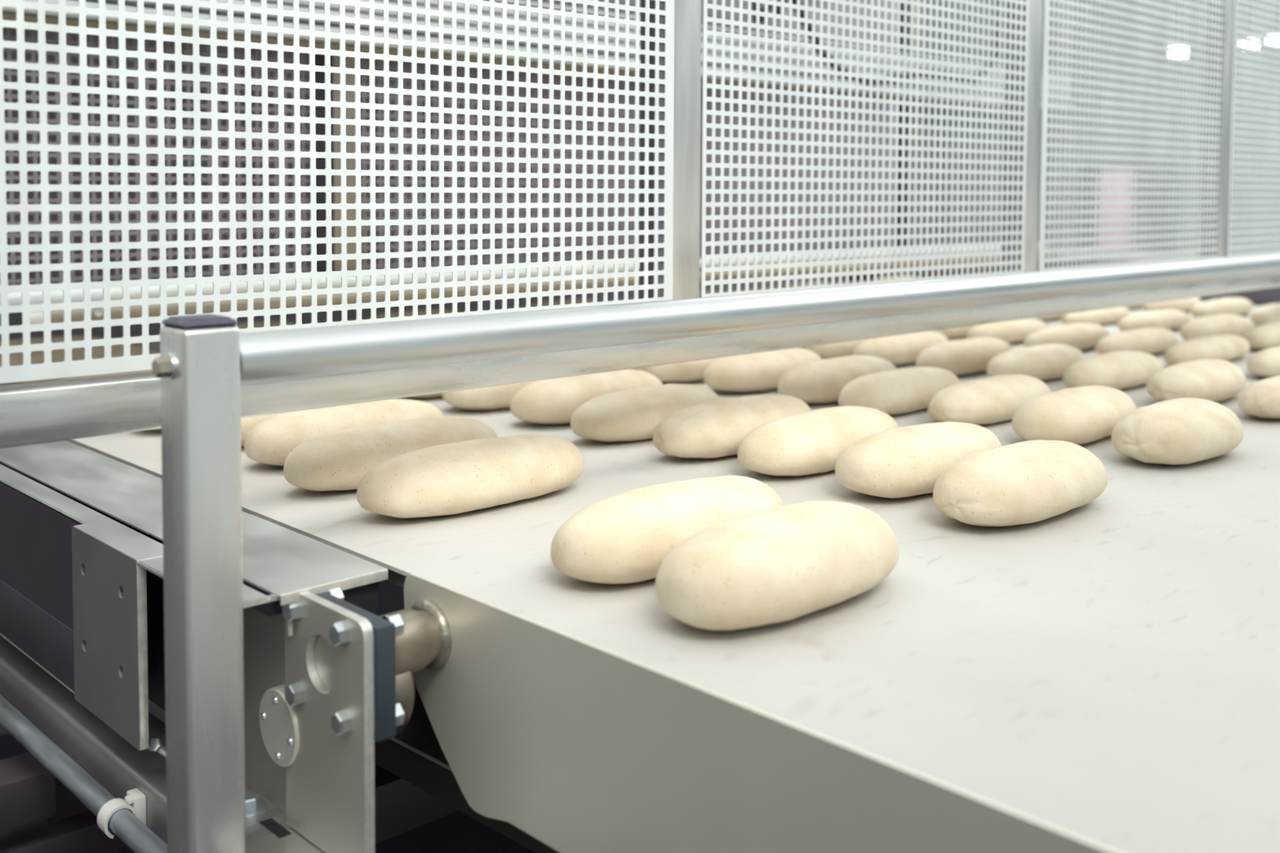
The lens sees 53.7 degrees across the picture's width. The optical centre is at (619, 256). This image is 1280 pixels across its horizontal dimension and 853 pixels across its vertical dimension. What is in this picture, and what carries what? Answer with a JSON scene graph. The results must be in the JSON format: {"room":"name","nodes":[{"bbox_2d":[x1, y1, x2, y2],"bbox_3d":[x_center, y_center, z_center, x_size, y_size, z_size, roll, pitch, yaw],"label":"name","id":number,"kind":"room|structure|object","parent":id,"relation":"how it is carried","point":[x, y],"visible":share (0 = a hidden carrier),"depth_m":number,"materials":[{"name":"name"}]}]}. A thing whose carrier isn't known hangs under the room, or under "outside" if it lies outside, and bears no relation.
{"room":"processing plant","nodes":[
{"label":"processing plant","id":0,"kind":"room"},
{"bbox_2d":[0,711,535,852],"bbox_3d":[2.234,0.900,6.903,20.000,0.050,13.000,-2,4,-43],"label":"floor","id":1,"kind":"structure","parent":0,"point":[457,832],"depth_m":2.37,"materials":[{"name":"black"}]},
{"bbox_2d":[0,635,167,844],"bbox_3d":[-0.963,0.764,1.729,0.060,0.714,2.000,-2,4,-43],"label":"beam","id":2,"kind":"structure","parent":1,"relation":"on","point":[108,757],"depth_m":1.19,"materials":[{"name":"metal"}]},
{"bbox_2d":[0,751,56,832],"bbox_3d":[-0.823,0.527,0.999,0.712,0.046,0.060,-2,4,-43],"label":"cross beam","id":3,"kind":"structure","parent":2,"relation":"attached to","point":[28,793],"depth_m":1.21,"materials":[{"name":"metal"}]},
{"bbox_2d":[0,811,128,852],"bbox_3d":[-0.658,0.590,1.183,1.200,0.038,0.060,-2,4,-43],"label":"cross beam","id":4,"kind":"structure","parent":2,"relation":"attached to","point":[79,833],"depth_m":1.25,"materials":[{"name":"metal"}]},
{"bbox_2d":[0,694,167,852],"bbox_3d":[-0.880,0.442,1.550,0.020,0.022,2.350,-2,4,-43],"label":"conduit","id":5,"kind":"object","parent":2,"relation":"attached to","point":[126,825],"visible":1,"depth_m":1.11,"materials":[{"name":"metal"}]},
{"bbox_2d":[97,788,146,839],"bbox_3d":[-0.416,0.468,1.057,0.035,0.032,0.020,-2,4,-43],"label":"clip","id":6,"kind":"object","parent":2,"relation":"attached to","point":[135,801],"visible":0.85,"depth_m":1.05,"materials":[{"name":"white plastic"}]},
{"bbox_2d":[147,737,165,757],"bbox_3d":[-0.376,0.417,1.054,0.028,0.032,0.028,-2,4,-43],"label":"bolt","id":7,"kind":"object","parent":2,"relation":"attached to","point":[155,744],"visible":0.31,"depth_m":1.05,"materials":[{"name":"metal"}]},
{"bbox_2d":[0,464,324,852],"bbox_3d":[-0.911,0.313,1.643,0.072,0.196,2.162,-2,4,-43],"label":"frame","id":8,"kind":"object","parent":2,"relation":"on","point":[37,521],"visible":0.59,"depth_m":1.18,"materials":[{"name":"metal"}]},
{"bbox_2d":[0,440,163,544],"bbox_3d":[-0.529,0.278,1.305,0.102,0.090,0.518,-2,4,-43],"label":"cover plate","id":9,"kind":"object","parent":8,"relation":"attached to","point":[123,493],"depth_m":1.32,"materials":[{"name":"metal"}]},
{"bbox_2d":[71,524,165,751],"bbox_3d":[-0.424,0.323,1.105,0.052,0.159,0.146,-2,4,-43],"label":"bracket","id":10,"kind":"object","parent":8,"relation":"attached to","point":[118,603],"visible":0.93,"depth_m":1.09,"materials":[{"name":"metal"}]},
{"bbox_2d":[244,791,266,817],"bbox_3d":[-0.296,0.434,1.006,0.030,0.010,0.030,-2,4,-43],"label":"bolt","id":11,"kind":"object","parent":8,"relation":"attached to","point":[255,804],"visible":0.63,"depth_m":1.00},
{"bbox_2d":[259,684,298,767],"bbox_3d":[-0.262,0.366,0.985,0.013,0.060,0.060,-2,4,-43],"label":"round cover","id":12,"kind":"object","parent":8,"relation":"attached to","point":[278,726],"visible":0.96,"depth_m":0.98,"materials":[{"name":"metal"}]},
{"bbox_2d":[241,511,387,616],"bbox_3d":[-0.284,0.293,1.027,0.124,0.090,0.340,-2,4,-43],"label":"cover plate","id":13,"kind":"object","parent":8,"relation":"attached to","point":[286,566],"depth_m":1.01,"materials":[{"name":"metal"}]},
{"bbox_2d":[282,591,374,852],"bbox_3d":[-0.219,0.349,0.934,0.016,0.186,0.114,-2,4,-43],"label":"plate","id":14,"kind":"object","parent":8,"relation":"attached to","point":[329,655],"visible":1,"depth_m":0.93,"materials":[{"name":"metal"}]},
{"bbox_2d":[315,587,414,742],"bbox_3d":[-0.195,0.311,0.950,0.043,0.106,0.115,-2,4,-43],"label":"flange bearing","id":15,"kind":"object","parent":14,"relation":"attached to","point":[393,695],"visible":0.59,"depth_m":0.90,"materials":[{"name":"blue-grey painted metal"},{"name":"zinc"}]},
{"bbox_2d":[151,314,245,852],"bbox_3d":[-0.296,0.603,0.914,0.102,1.122,0.102,-2,4,-43],"label":"railing post","id":16,"kind":"object","parent":1,"relation":"on","point":[197,366],"visible":1,"depth_m":0.88,"materials":[{"name":"metal"}]},
{"bbox_2d":[163,352,176,379],"bbox_3d":[-0.311,0.075,0.872,0.002,0.018,0.018,-2,4,-43],"label":"washer","id":17,"kind":"object","parent":16,"relation":"in","point":[169,358],"depth_m":0.87,"materials":[{"name":"metal"}]},
{"bbox_2d":[240,252,1279,386],"bbox_3d":[0.930,0.023,2.025,3.300,0.038,0.038,-2,4,-43],"label":"handrail","id":18,"kind":"object","parent":16,"relation":"attached to","point":[268,357],"visible":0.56,"depth_m":1.17,"materials":[{"name":"metal"}]},
{"bbox_2d":[0,0,920,736],"bbox_3d":[-0.872,-0.129,3.510,5.300,2.320,0.450,-2,4,-43],"label":"tall cabinet","id":19,"kind":"object","parent":1,"relation":"on","point":[391,596],"visible":0.02,"depth_m":3.40,"materials":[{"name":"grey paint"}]},
{"bbox_2d":[66,440,1119,852],"bbox_3d":[0.730,0.645,2.253,3.114,0.912,2.970,-2,4,-43],"label":"panel","id":20,"kind":"object","parent":1,"relation":"on","point":[575,744],"visible":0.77,"depth_m":0.80,"materials":[{"name":"metal"}]},
{"bbox_2d":[374,764,458,844],"bbox_3d":[0.619,0.532,2.138,2.826,0.060,0.060,-2,4,-43],"label":"beam","id":21,"kind":"structure","parent":20,"relation":"attached to","point":[401,806],"depth_m":1.31,"materials":[{"name":"metal"}]},
{"bbox_2d":[373,681,559,852],"bbox_3d":[0.164,0.432,1.394,0.902,0.048,0.400,-2,4,-43],"label":"drip tray","id":22,"kind":"object","parent":20,"relation":"attached to","point":[415,755],"visible":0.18,"depth_m":1.10,"materials":[{"name":"metal"}]},
{"bbox_2d":[0,281,1279,852],"bbox_3d":[0.777,0.193,2.240,3.074,0.004,2.980,-2,4,-43],"label":"conveyor belt","id":23,"kind":"object","parent":20,"relation":"on","point":[1104,671],"visible":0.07,"depth_m":0.88,"materials":[{"name":"rubber"}]},
{"bbox_2d":[0,335,103,355],"bbox_3d":[-0.986,0.163,2.155,0.250,0.051,0.086,-2,4,-42],"label":"loaf","id":24,"kind":"object","parent":23,"relation":"on","point":[74,338],"visible":0.1,"depth_m":2.14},
{"bbox_2d":[0,343,142,367],"bbox_3d":[-0.890,0.169,2.053,0.250,0.051,0.085,-3,4,-44],"label":"loaf","id":25,"kind":"object","parent":23,"relation":"on","point":[15,358],"visible":0.13,"depth_m":2.01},
{"bbox_2d":[17,350,159,383],"bbox_3d":[-0.794,0.174,1.950,0.250,0.051,0.086,-2,4,-43],"label":"loaf","id":26,"kind":"object","parent":23,"relation":"on","point":[133,353],"visible":0.12,"depth_m":1.92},
{"bbox_2d":[54,369,152,380],"bbox_3d":[-0.700,0.179,1.848,0.251,0.051,0.086,-2,4,-42],"label":"loaf","id":27,"kind":"object","parent":23,"relation":"on","point":[143,371],"visible":0.03,"depth_m":1.78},
{"bbox_2d":[240,413,281,446],"bbox_3d":[-0.411,0.193,1.538,0.250,0.057,0.095,-2,4,-42],"label":"loaf","id":28,"kind":"object","parent":23,"relation":"on","point":[247,424],"visible":0.02,"depth_m":1.46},
{"bbox_2d":[236,320,295,328],"bbox_3d":[-0.711,0.151,2.410,0.251,0.051,0.086,-2,4,-43],"label":"loaf","id":29,"kind":"object","parent":23,"relation":"on","point":[273,323],"visible":0.06,"depth_m":2.41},
{"bbox_2d":[244,398,444,466],"bbox_3d":[-0.306,0.196,1.435,0.245,0.062,0.104,-2,4,-41],"label":"loaf","id":30,"kind":"object","parent":23,"relation":"on","point":[269,442],"visible":0.56,"depth_m":1.37,"materials":[{"name":"food"}]},
{"bbox_2d":[283,416,497,491],"bbox_3d":[-0.233,0.203,1.323,0.250,0.059,0.101,-2,4,-42],"label":"loaf","id":31,"kind":"object","parent":23,"relation":"on","point":[338,460],"visible":0.62,"depth_m":1.26,"materials":[{"name":"food"}]},
{"bbox_2d":[366,309,452,319],"bbox_3d":[-0.433,0.139,2.668,0.251,0.051,0.086,-2,4,-42],"label":"loaf","id":32,"kind":"object","parent":23,"relation":"on","point":[423,312],"visible":0.12,"depth_m":2.65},
{"bbox_2d":[411,392,442,397],"bbox_3d":[-0.236,0.176,1.900,0.249,0.057,0.095,-3,4,-44],"label":"loaf","id":33,"kind":"object","parent":23,"relation":"on","point":[440,394],"visible":0.02,"depth_m":1.82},
{"bbox_2d":[356,434,583,518],"bbox_3d":[-0.138,0.208,1.221,0.250,0.060,0.103,-2,4,-43],"label":"loaf","id":34,"kind":"object","parent":23,"relation":"on","point":[466,476],"visible":1,"depth_m":1.17,"materials":[{"name":"food"}]},
{"bbox_2d":[442,380,537,409],"bbox_3d":[-0.142,0.180,1.796,0.246,0.060,0.102,-2,4,-42],"label":"loaf","id":35,"kind":"object","parent":23,"relation":"on","point":[500,397],"visible":0.32,"depth_m":1.71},
{"bbox_2d":[524,298,592,307],"bbox_3d":[-0.133,0.127,2.947,0.250,0.051,0.086,-3,4,-44],"label":"loaf","id":36,"kind":"object","parent":23,"relation":"on","point":[566,301],"visible":0.11,"depth_m":2.92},
{"bbox_2d":[510,368,662,424],"bbox_3d":[-0.039,0.185,1.692,0.250,0.061,0.103,-2,4,-43],"label":"loaf","id":37,"kind":"object","parent":23,"relation":"on","point":[551,401],"visible":0.59,"depth_m":1.62,"materials":[{"name":"food"}]},
{"bbox_2d":[570,383,720,441],"bbox_3d":[0.037,0.192,1.573,0.234,0.059,0.099,-2,4,-43],"label":"loaf","id":38,"kind":"object","parent":23,"relation":"on","point":[634,414],"visible":0.7,"depth_m":1.51,"materials":[{"name":"food"}]},
{"bbox_2d":[550,475,783,583],"bbox_3d":[0.043,0.218,1.031,0.240,0.062,0.103,-3,4,-44],"label":"loaf","id":39,"kind":"object","parent":23,"relation":"on","point":[625,537],"visible":0.81,"depth_m":0.97,"materials":[{"name":"food"}]},
{"bbox_2d":[637,357,719,382],"bbox_3d":[0.129,0.168,2.054,0.245,0.060,0.101,-3,4,-44],"label":"loaf","id":40,"kind":"object","parent":23,"relation":"on","point":[693,371],"visible":0.18,"depth_m":1.97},
{"bbox_2d":[699,290,718,297],"bbox_3d":[0.175,0.114,3.233,0.250,0.051,0.085,-2,4,-42],"label":"loaf","id":41,"kind":"object","parent":23,"relation":"on","point":[706,291],"visible":0.02,"depth_m":3.25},
{"bbox_2d":[652,394,811,457],"bbox_3d":[0.138,0.196,1.481,0.248,0.060,0.100,-3,4,-44],"label":"loaf","id":42,"kind":"object","parent":23,"relation":"on","point":[717,428],"visible":0.73,"depth_m":1.41,"materials":[{"name":"food"}]},
{"bbox_2d":[703,347,821,391],"bbox_3d":[0.226,0.174,1.957,0.244,0.059,0.099,-2,4,-42],"label":"loaf","id":43,"kind":"object","parent":23,"relation":"on","point":[757,371],"visible":0.64,"depth_m":1.89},
{"bbox_2d":[655,500,899,630],"bbox_3d":[0.119,0.221,0.928,0.229,0.066,0.112,-3,4,-44],"label":"loaf","id":44,"kind":"object","parent":23,"relation":"on","point":[791,562],"visible":1,"depth_m":0.87,"materials":[{"name":"food"}]},
{"bbox_2d":[781,281,831,288],"bbox_3d":[0.526,0.099,3.560,0.250,0.051,0.086,-3,4,-44],"label":"loaf","id":45,"kind":"object","parent":23,"relation":"on","point":[806,284],"visible":0.11,"depth_m":3.52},
{"bbox_2d":[737,405,898,475],"bbox_3d":[0.223,0.201,1.396,0.240,0.061,0.102,-2,4,-43],"label":"loaf","id":46,"kind":"object","parent":23,"relation":"on","point":[811,442],"visible":0.79,"depth_m":1.33,"materials":[{"name":"food"}]},
{"bbox_2d":[805,339,862,358],"bbox_3d":[0.434,0.156,2.344,0.245,0.056,0.094,-2,4,-43],"label":"loaf","id":47,"kind":"object","parent":23,"relation":"on","point":[842,348],"visible":0.16,"depth_m":2.26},
{"bbox_2d":[777,355,897,403],"bbox_3d":[0.323,0.179,1.855,0.239,0.060,0.101,-2,4,-42],"label":"loaf","id":48,"kind":"object","parent":23,"relation":"on","point":[822,380],"visible":0.7,"depth_m":1.79,"materials":[{"name":"food"}]},
{"bbox_2d":[871,275,918,281],"bbox_3d":[0.842,0.085,3.852,0.250,0.051,0.086,-3,4,-44],"label":"loaf","id":49,"kind":"object","parent":23,"relation":"on","point":[904,276],"visible":0.08,"depth_m":3.82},
{"bbox_2d":[838,366,959,415],"bbox_3d":[0.392,0.186,1.760,0.242,0.056,0.094,-2,4,-43],"label":"loaf","id":50,"kind":"object","parent":23,"relation":"on","point":[903,390],"visible":0.71,"depth_m":1.70,"materials":[{"name":"food"}]},
{"bbox_2d":[852,330,948,365],"bbox_3d":[0.505,0.161,2.255,0.251,0.056,0.094,-2,4,-43],"label":"loaf","id":51,"kind":"object","parent":23,"relation":"on","point":[900,349],"visible":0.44,"depth_m":2.19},
{"bbox_2d":[835,422,1001,498],"bbox_3d":[0.310,0.205,1.300,0.232,0.063,0.106,-2,4,-42],"label":"loaf","id":52,"kind":"object","parent":23,"relation":"on","point":[907,461],"visible":0.75,"depth_m":1.23,"materials":[{"name":"food"}]},
{"bbox_2d":[931,324,976,338],"bbox_3d":[0.706,0.144,2.663,0.250,0.051,0.086,-2,4,-43],"label":"loaf","id":53,"kind":"object","parent":23,"relation":"on","point":[957,332],"visible":0.09,"depth_m":2.60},
{"bbox_2d":[915,337,1013,375],"bbox_3d":[0.587,0.167,2.139,0.254,0.056,0.093,-3,4,-44],"label":"loaf","id":54,"kind":"object","parent":23,"relation":"on","point":[963,357],"visible":0.77,"depth_m":2.07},
{"bbox_2d":[928,374,1050,424],"bbox_3d":[0.499,0.190,1.694,0.254,0.055,0.092,-3,4,-44],"label":"loaf","id":55,"kind":"object","parent":23,"relation":"on","point":[993,399],"visible":0.8,"depth_m":1.63,"materials":[{"name":"food"}]},
{"bbox_2d":[966,318,1047,343],"bbox_3d":[0.788,0.151,2.566,0.259,0.048,0.079,-2,4,-41],"label":"loaf","id":56,"kind":"object","parent":23,"relation":"on","point":[1016,331],"visible":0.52,"depth_m":2.51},
{"bbox_2d":[933,440,1107,526],"bbox_3d":[0.379,0.210,1.191,0.226,0.063,0.107,-2,4,-42],"label":"loaf","id":57,"kind":"object","parent":23,"relation":"on","point":[1033,481],"visible":1,"depth_m":1.13,"materials":[{"name":"food"}]},
{"bbox_2d":[986,343,1084,381],"bbox_3d":[0.679,0.172,2.057,0.246,0.055,0.090,-2,4,-42],"label":"loaf","id":58,"kind":"object","parent":23,"relation":"on","point":[1047,362],"visible":0.81,"depth_m":2.00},
{"bbox_2d":[1031,314,1064,321],"bbox_3d":[1.017,0.127,3.033,0.251,0.051,0.085,-2,4,-42],"label":"loaf","id":59,"kind":"object","parent":23,"relation":"on","point":[1060,316],"visible":0.1,"depth_m":2.98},
{"bbox_2d":[1023,323,1109,350],"bbox_3d":[0.867,0.156,2.443,0.280,0.050,0.085,-3,4,-43],"label":"loaf","id":60,"kind":"object","parent":23,"relation":"on","point":[1082,336],"visible":0.69,"depth_m":2.39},
{"bbox_2d":[1011,385,1136,444],"bbox_3d":[0.564,0.194,1.561,0.228,0.061,0.102,-3,4,-44],"label":"loaf","id":61,"kind":"object","parent":23,"relation":"on","point":[1078,415],"visible":0.84,"depth_m":1.50,"materials":[{"name":"food"}]},
{"bbox_2d":[1061,306,1131,324],"bbox_3d":[1.108,0.137,2.934,0.295,0.041,0.069,-2,4,-43],"label":"loaf","id":62,"kind":"object","parent":23,"relation":"on","point":[1106,316],"visible":0.74,"depth_m":2.88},
{"bbox_2d":[1062,350,1164,389],"bbox_3d":[0.771,0.177,1.974,0.258,0.054,0.090,-2,4,-43],"label":"loaf","id":63,"kind":"object","parent":23,"relation":"on","point":[1122,369],"visible":0.87,"depth_m":1.91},
{"bbox_2d":[1124,304,1142,309],"bbox_3d":[1.325,0.113,3.333,0.250,0.051,0.086,-2,4,-42],"label":"loaf","id":64,"kind":"object","parent":23,"relation":"on","point":[1131,307],"visible":0.06,"depth_m":3.30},
{"bbox_2d":[1094,327,1178,354],"bbox_3d":[0.974,0.161,2.376,0.277,0.048,0.080,-2,4,-43],"label":"loaf","id":65,"kind":"object","parent":23,"relation":"on","point":[1153,340],"visible":0.82,"depth_m":2.32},
{"bbox_2d":[1117,309,1190,331],"bbox_3d":[1.179,0.142,2.790,0.293,0.045,0.076,-2,4,-42],"label":"loaf","id":66,"kind":"object","parent":23,"relation":"on","point":[1169,319],"visible":0.87,"depth_m":2.73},
{"bbox_2d":[1142,297,1201,311],"bbox_3d":[1.415,0.122,3.237,0.275,0.043,0.072,-2,4,-42],"label":"loaf","id":67,"kind":"object","parent":23,"relation":"on","point":[1184,304],"visible":0.5,"depth_m":3.18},
{"bbox_2d":[1111,397,1244,464],"bbox_3d":[0.639,0.198,1.447,0.199,0.065,0.109,-2,4,-42],"label":"loaf","id":68,"kind":"object","parent":23,"relation":"on","point":[1183,430],"visible":1,"depth_m":1.39,"materials":[{"name":"food"}]},
{"bbox_2d":[1146,358,1246,402],"bbox_3d":[0.845,0.182,1.847,0.232,0.058,0.097,-2,4,-43],"label":"loaf","id":69,"kind":"object","parent":23,"relation":"on","point":[1215,380],"visible":0.91,"depth_m":1.79,"materials":[{"name":"food"}]},
{"bbox_2d":[1163,334,1249,365],"bbox_3d":[1.057,0.167,2.274,0.300,0.046,0.078,-2,4,-43],"label":"loaf","id":70,"kind":"object","parent":23,"relation":"on","point":[1222,347],"visible":0.86,"depth_m":2.21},
{"bbox_2d":[1179,313,1252,340],"bbox_3d":[1.234,0.147,2.614,0.253,0.053,0.090,-2,4,-42],"label":"loaf","id":71,"kind":"object","parent":23,"relation":"on","point":[1217,324],"visible":0.82,"depth_m":2.55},
{"bbox_2d":[1190,297,1253,317],"bbox_3d":[1.487,0.127,3.123,0.316,0.045,0.076,-3,4,-44],"label":"loaf","id":72,"kind":"object","parent":23,"relation":"on","point":[1229,305],"visible":0.83,"depth_m":3.06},
{"bbox_2d":[1238,375,1279,418],"bbox_3d":[0.927,0.190,1.746,0.238,0.053,0.089,-2,4,-42],"label":"loaf","id":73,"kind":"object","parent":23,"relation":"on","point":[1261,398],"visible":1,"depth_m":1.67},
{"bbox_2d":[1242,321,1279,350],"bbox_3d":[1.300,0.155,2.499,0.238,0.050,0.084,-2,4,-42],"label":"loaf","id":74,"kind":"object","parent":23,"relation":"on","point":[1264,336],"visible":0.88,"depth_m":2.42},
{"bbox_2d":[1246,346,1279,377],"bbox_3d":[1.122,0.174,2.126,0.234,0.047,0.080,-2,4,-42],"label":"loaf","id":75,"kind":"object","parent":23,"relation":"on","point":[1266,362],"visible":0.98,"depth_m":2.05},
{"bbox_2d":[1249,303,1279,325],"bbox_3d":[1.535,0.134,2.937,0.240,0.051,0.085,-2,4,-42],"label":"loaf","id":76,"kind":"object","parent":23,"relation":"on","point":[1264,314],"visible":0.85,"depth_m":2.86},
{"bbox_2d":[918,0,1055,247],"bbox_3d":[1.560,-0.432,5.766,0.850,2.720,0.440,-2,4,-43],"label":"tall cabinet","id":77,"kind":"object","parent":1,"relation":"on","point":[926,1],"visible":0.02,"depth_m":5.41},
{"bbox_2d":[848,243,1279,306],"bbox_3d":[1.612,0.502,4.093,0.610,1.020,1.730,-2,4,-43],"label":"housing","id":78,"kind":"object","parent":1,"relation":"on","point":[1261,297],"visible":0.02,"depth_m":3.85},
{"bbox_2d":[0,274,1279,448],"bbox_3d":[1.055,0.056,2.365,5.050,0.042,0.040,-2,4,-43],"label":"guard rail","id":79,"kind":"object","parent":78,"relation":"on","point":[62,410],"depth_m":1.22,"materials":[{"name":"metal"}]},
{"bbox_2d":[0,0,674,383],"bbox_3d":[-0.329,-0.275,1.052,1.038,0.726,0.026,-2,4,-43],"label":"guard","id":80,"kind":"object","parent":79,"relation":"on","point":[656,24],"visible":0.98,"depth_m":1.11,"materials":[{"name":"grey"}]},
{"bbox_2d":[672,0,701,299],"bbox_3d":[0.063,-0.332,1.425,0.045,0.818,0.040,-2,4,-43],"label":"upright","id":81,"kind":"object","parent":79,"relation":"on","point":[687,13],"visible":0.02,"depth_m":1.42,"materials":[{"name":"metal"}]},
{"bbox_2d":[701,0,1030,297],"bbox_3d":[0.348,-0.304,1.681,0.716,0.726,0.026,-2,4,-43],"label":"guard","id":82,"kind":"object","parent":79,"relation":"on","point":[1015,40],"visible":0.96,"depth_m":1.65,"materials":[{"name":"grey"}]},
{"bbox_2d":[1024,0,1043,272],"bbox_3d":[0.621,-0.356,1.944,0.042,0.818,0.040,-2,4,-43],"label":"upright","id":83,"kind":"object","parent":79,"relation":"on","point":[1035,43],"visible":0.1,"depth_m":1.94,"materials":[{"name":"metal"}]},
{"bbox_2d":[1038,0,1224,271],"bbox_3d":[0.890,-0.327,2.184,0.674,0.726,0.026,-2,4,-43],"label":"guard","id":84,"kind":"object","parent":79,"relation":"on","point":[1215,15],"visible":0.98,"depth_m":2.16,"materials":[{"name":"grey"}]},
{"bbox_2d":[1195,0,1233,257],"bbox_3d":[1.149,-0.378,2.434,0.048,0.818,0.040,-2,4,-43],"label":"upright","id":85,"kind":"object","parent":79,"relation":"on","point":[1228,4],"visible":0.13,"depth_m":2.43,"materials":[{"name":"metal"}]},
{"bbox_2d":[1227,0,1279,256],"bbox_3d":[1.462,-0.352,2.716,0.790,0.726,0.026,-2,4,-43],"label":"guard","id":86,"kind":"object","parent":79,"relation":"on","point":[1245,9],"visible":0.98,"depth_m":2.52,"materials":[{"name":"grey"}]},
{"bbox_2d":[1096,170,1136,250],"bbox_3d":[3.854,0.033,9.837,0.357,1.398,0.250,-2,4,-43],"label":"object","id":87,"kind":"object","parent":1,"relation":"on","point":[1102,171],"visible":0.08,"depth_m":9.74,"materials":[{"name":"metal"}]},
{"bbox_2d":[1079,163,1177,251],"bbox_3d":[4.828,-0.121,12.001,0.800,1.500,0.600,-2,4,-43],"label":"cabinet","id":88,"kind":"object","parent":1,"relation":"on","point":[1119,164],"visible":0.07,"depth_m":11.80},
{"bbox_2d":[2,0,1073,116],"bbox_3d":[0.093,-0.386,2.394,3.050,0.113,0.048,-2,4,-43],"label":"rail","id":89,"kind":"object","parent":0,"point":[131,6],"visible":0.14,"depth_m":2.09,"materials":[{"name":"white metal"}]},
{"bbox_2d":[332,55,355,271],"bbox_3d":[-0.428,-0.354,1.954,0.042,0.830,0.012,-2,4,-43],"label":"upright","id":90,"kind":"object","parent":89,"relation":"attached to","point":[349,61],"visible":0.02,"depth_m":1.96,"materials":[{"name":"metal"}]},
{"bbox_2d":[2,26,311,285],"bbox_3d":[-0.831,-0.304,1.591,1.038,0.726,0.002,-2,4,-43],"label":"guard","id":91,"kind":"object","parent":90,"relation":"attached to","point":[7,37],"visible":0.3,"depth_m":1.76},
{"bbox_2d":[315,53,333,271],"bbox_3d":[-0.454,-0.358,1.929,0.030,0.820,0.011,-2,4,-43],"label":"upright","id":92,"kind":"object","parent":90,"relation":"attached to","point":[319,59],"visible":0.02,"depth_m":1.93,"materials":[{"name":"metal"}]},
{"bbox_2d":[752,0,787,23],"bbox_3d":[0.294,-0.624,2.471,0.121,0.338,0.017,-2,4,-43],"label":"cable","id":93,"kind":"object","parent":89,"relation":"attached to","point":[770,6],"visible":0.44,"depth_m":2.46,"materials":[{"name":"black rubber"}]},
{"bbox_2d":[792,0,999,86],"bbox_3d":[0.631,-0.588,2.786,0.814,0.441,0.019,-2,4,-43],"label":"hanging cable","id":94,"kind":"object","parent":89,"relation":"hanging from","point":[794,2],"visible":0.3,"depth_m":2.73,"materials":[{"name":"black rubber"}]},
{"bbox_3d":[0.130,-0.378,2.472,0.042,0.830,0.011,-2,4,-43],"label":"upright","id":95,"kind":"object","parent":89,"relation":"attached to","visible":0},
{"bbox_2d":[360,0,640,270],"bbox_3d":[-0.154,-0.333,2.220,0.716,0.726,0.002,-2,4,-43],"label":"guard","id":96,"kind":"object","parent":95,"relation":"attached to","point":[363,66],"visible":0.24,"depth_m":2.17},
{"bbox_2d":[29,250,1057,324],"bbox_3d":[0.193,0.028,2.516,2.624,0.045,0.066,-2,4,-43],"label":"rail","id":97,"kind":"object","parent":96,"relation":"attached to","point":[116,313],"visible":0.35,"depth_m":1.97,"materials":[{"name":"metal"}]},
{"bbox_2d":[0,242,1046,306],"bbox_3d":[0.162,0.014,2.464,2.620,0.022,0.022,-2,4,-43],"label":"pipe","id":98,"kind":"object","parent":97,"relation":"on","point":[116,293],"visible":0.29,"depth_m":1.95,"materials":[{"name":"metal"}]},
{"bbox_2d":[909,0,916,245],"bbox_3d":[0.689,-0.402,2.992,0.027,0.830,0.012,-2,4,-43],"label":"upright","id":99,"kind":"object","parent":97,"relation":"attached to","point":[913,133],"visible":0.02,"depth_m":3.00,"materials":[{"name":"metal"}]},
{"bbox_2d":[897,0,910,246],"bbox_3d":[0.668,-0.406,2.972,0.030,0.820,0.011,-2,4,-43],"label":"upright","id":100,"kind":"object","parent":99,"relation":"attached to","point":[901,39],"visible":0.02,"depth_m":2.97,"materials":[{"name":"grey metal"}]},
{"bbox_2d":[915,0,1071,246],"bbox_3d":[0.960,-0.381,3.255,0.790,0.726,0.002,-2,4,-43],"label":"guard","id":101,"kind":"object","parent":99,"relation":"attached to","point":[940,1],"visible":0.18,"depth_m":3.20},
{"bbox_2d":[699,0,890,257],"bbox_3d":[0.388,-0.356,2.724,0.674,0.726,0.002,-2,4,-43],"label":"guard","id":102,"kind":"object","parent":95,"relation":"attached to","point":[760,120],"visible":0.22,"depth_m":2.72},
{"bbox_2d":[776,0,853,5],"bbox_3d":[-0.362,-0.813,2.820,3.750,0.020,1.100,-2,4,-43],"label":"roof","id":103,"kind":"structure","parent":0,"point":[809,1],"depth_m":4.36,"materials":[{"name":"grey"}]},
{"bbox_2d":[1050,0,1279,253],"bbox_3d":[9.562,-1.941,13.510,0.100,5.020,12.900,-2,4,-43],"label":"wall","id":104,"kind":"structure","parent":0,"point":[1079,1],"depth_m":16.19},
{"bbox_3d":[2.952,-4.345,11.327,12.600,0.050,7.100,-2,4,-43],"label":"ceiling","id":105,"kind":"structure","parent":0,"visible":0},
{"bbox_2d":[1164,11,1191,57],"bbox_3d":[4.546,-2.942,10.220,0.180,2.630,0.140,-2,4,-43],"label":"ceiling lamp","id":106,"kind":"object","parent":105,"relation":"hanging from","point":[1178,11],"visible":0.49,"depth_m":10.24,"materials":[{"name":"white"}]},
{"bbox_2d":[1236,0,1261,48],"bbox_3d":[5.608,-3.077,11.202,0.180,2.450,0.140,-2,4,-43],"label":"ceiling lamp","id":107,"kind":"object","parent":105,"relation":"hanging from","point":[1250,0],"visible":0.27,"depth_m":11.23,"materials":[{"name":"white"}]},
{"bbox_2d":[1263,0,1279,44],"bbox_3d":[6.048,-3.141,11.608,0.180,2.360,0.140,-2,4,-43],"label":"ceiling lamp","id":108,"kind":"object","parent":105,"relation":"hanging from","point":[1276,0],"visible":0.28,"depth_m":11.63,"materials":[{"name":"white"}]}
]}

